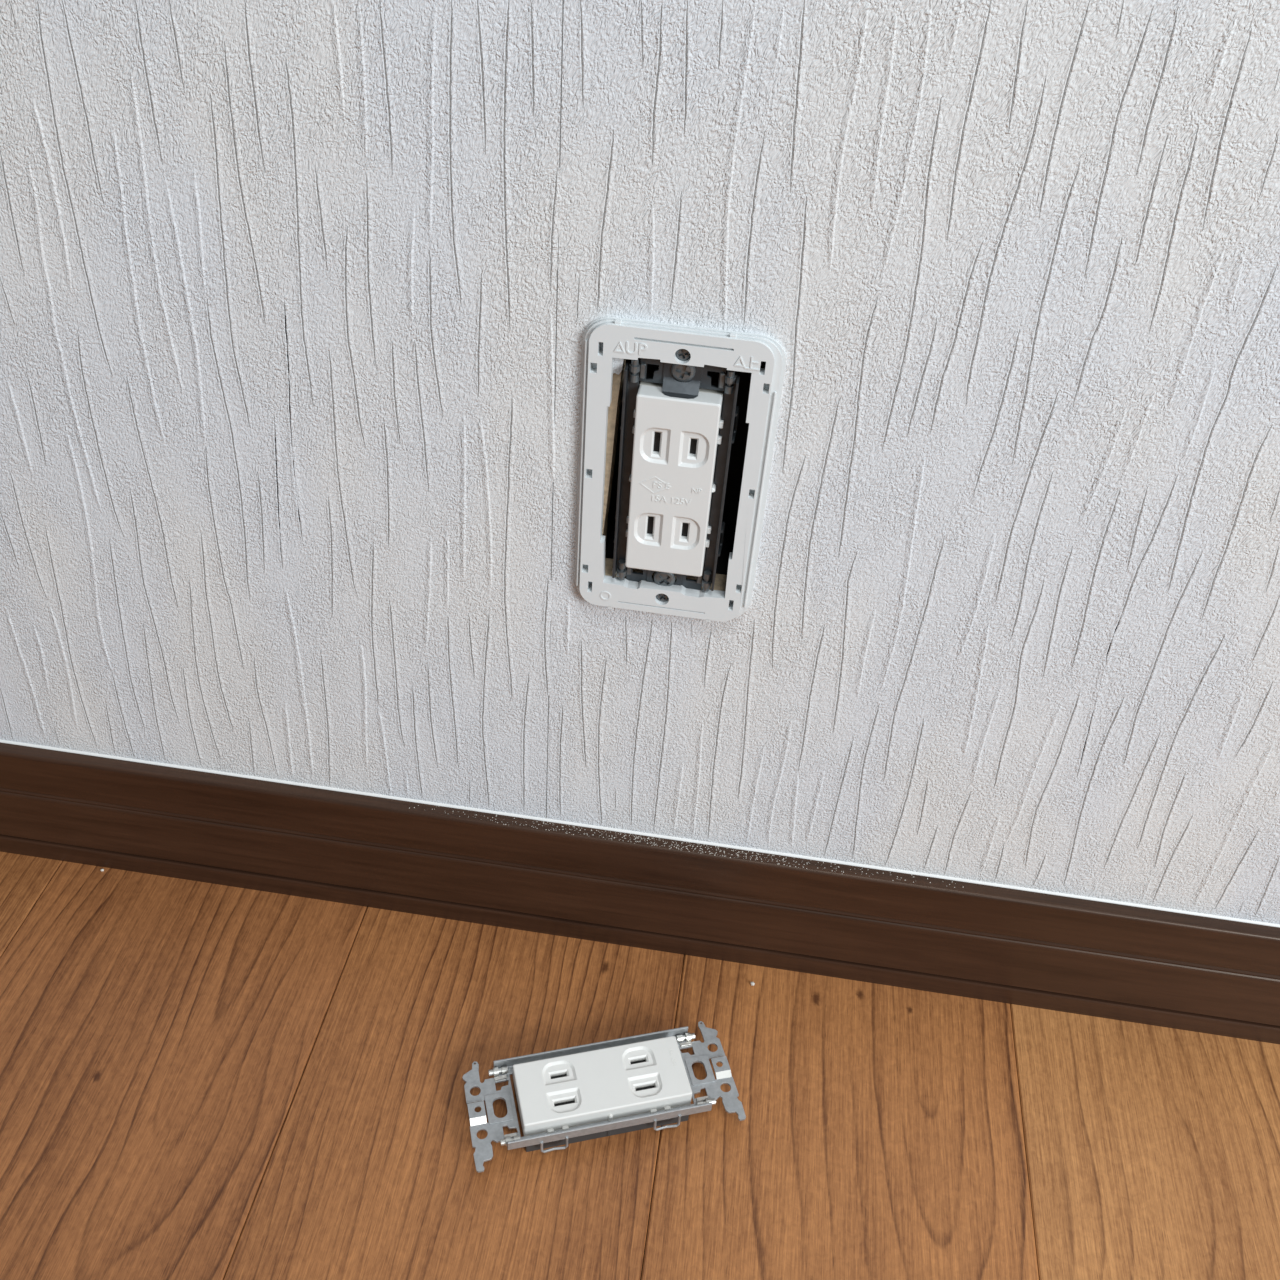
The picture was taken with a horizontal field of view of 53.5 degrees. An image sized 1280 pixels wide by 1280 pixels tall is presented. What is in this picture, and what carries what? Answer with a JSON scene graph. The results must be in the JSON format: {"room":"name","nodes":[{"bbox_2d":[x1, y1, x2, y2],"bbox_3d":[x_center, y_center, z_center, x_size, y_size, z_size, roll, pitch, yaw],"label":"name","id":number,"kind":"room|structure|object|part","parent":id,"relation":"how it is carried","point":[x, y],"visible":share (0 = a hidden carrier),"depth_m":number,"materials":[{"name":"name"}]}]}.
{"room":"room in house","nodes":[
{"label":"room in house","id":0,"kind":"room"},
{"bbox_2d":[0,0,1279,923],"bbox_3d":[0.072,-0.446,0.178,2.234,1.500,0.051,8,39,4],"label":"wall","id":1,"kind":"structure","parent":0,"point":[299,299],"depth_m":0.45,"materials":[{"name":"paper"}]},
{"bbox_2d":[0,742,1279,1043],"bbox_3d":[0.025,0.124,0.605,2.234,0.074,0.007,8,39,4],"label":"baseboard","id":2,"kind":"structure","parent":1,"relation":"attached to","point":[1188,972],"depth_m":0.60,"materials":[{"name":"brown wood"}]},
{"bbox_2d":[414,805,955,884],"bbox_3d":[0.019,0.094,0.582,0.256,0.001,0.006,8,39,4],"label":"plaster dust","id":3,"kind":"object","parent":2,"relation":"on","point":[418,805],"visible":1,"depth_m":0.58,"materials":[{"name":"white"}]},
{"bbox_2d":[0,740,1279,926],"bbox_3d":[0.027,0.093,0.584,2.234,0.001,0.001,8,39,4],"label":"trim","id":4,"kind":"structure","parent":1,"relation":"attached to","point":[1,741],"depth_m":0.58,"materials":[{"name":"white plastic"}]},
{"bbox_2d":[612,358,739,591],"bbox_3d":[0.011,-0.060,0.467,0.051,0.117,0.019,8,39,4],"label":"double outlet","id":5,"kind":"object","parent":1,"relation":"attached to","point":[677,436],"visible":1,"depth_m":0.46,"materials":[{"name":"white plastic"}]},
{"bbox_3d":[-0.005,-0.060,0.465,0.005,0.089,0.006,8,39,4],"label":"rail","id":6,"kind":"part","parent":5,"relation":"part of","materials":[{"name":"metal"}]},
{"bbox_3d":[0.008,-0.022,0.496,0.051,0.020,0.001,8,39,4],"label":"plate","id":7,"kind":"part","parent":5,"relation":"part of","materials":[{"name":"metal"}]},
{"bbox_3d":[0.014,-0.097,0.436,0.051,0.020,0.001,8,39,4],"label":"plate","id":8,"kind":"part","parent":5,"relation":"part of","materials":[{"name":"metal"}]},
{"bbox_3d":[0.029,-0.055,0.463,0.005,0.089,0.006,8,39,4],"label":"rail","id":9,"kind":"part","parent":5,"relation":"part of","materials":[{"name":"metal"}]},
{"bbox_2d":[574,316,785,621],"bbox_3d":[0.012,-0.059,0.465,0.070,0.121,0.008,8,39,4],"label":"frame","id":10,"kind":"object","parent":1,"relation":"attached to","point":[623,338],"visible":1,"depth_m":0.45,"materials":[{"name":"white plastic"}]},
{"bbox_2d":[0,852,1279,1279],"bbox_3d":[-0.078,0.617,0.072,2.234,0.030,1.530,8,39,4],"label":"floor","id":11,"kind":"structure","parent":0,"point":[199,1080],"depth_m":0.56,"materials":[{"name":"brown wood"}]},
{"bbox_2d":[462,1021,745,1172],"bbox_3d":[-0.017,0.198,0.554,0.117,0.019,0.051,-6,40,-13],"label":"double outlet","id":12,"kind":"object","parent":11,"relation":"on","point":[580,1093],"visible":1,"depth_m":0.55,"materials":[{"name":"white plastic"}]},
{"bbox_3d":[-0.063,0.202,0.543,0.020,0.001,0.051,-6,40,-13],"label":"plate","id":13,"kind":"part","parent":12,"relation":"part of","materials":[{"name":"metal"}]},
{"bbox_3d":[-0.021,0.183,0.565,0.089,0.006,0.005,-6,40,-13],"label":"rail","id":14,"kind":"part","parent":12,"relation":"part of","materials":[{"name":"metal"}]},
{"bbox_3d":[-0.013,0.205,0.539,0.089,0.006,0.005,-6,40,-13],"label":"rail","id":15,"kind":"part","parent":12,"relation":"part of","materials":[{"name":"metal"}]},
{"bbox_3d":[0.030,0.192,0.564,0.020,0.001,0.051,-6,40,-13],"label":"plate","id":16,"kind":"part","parent":12,"relation":"part of","materials":[{"name":"metal"}]}
]}

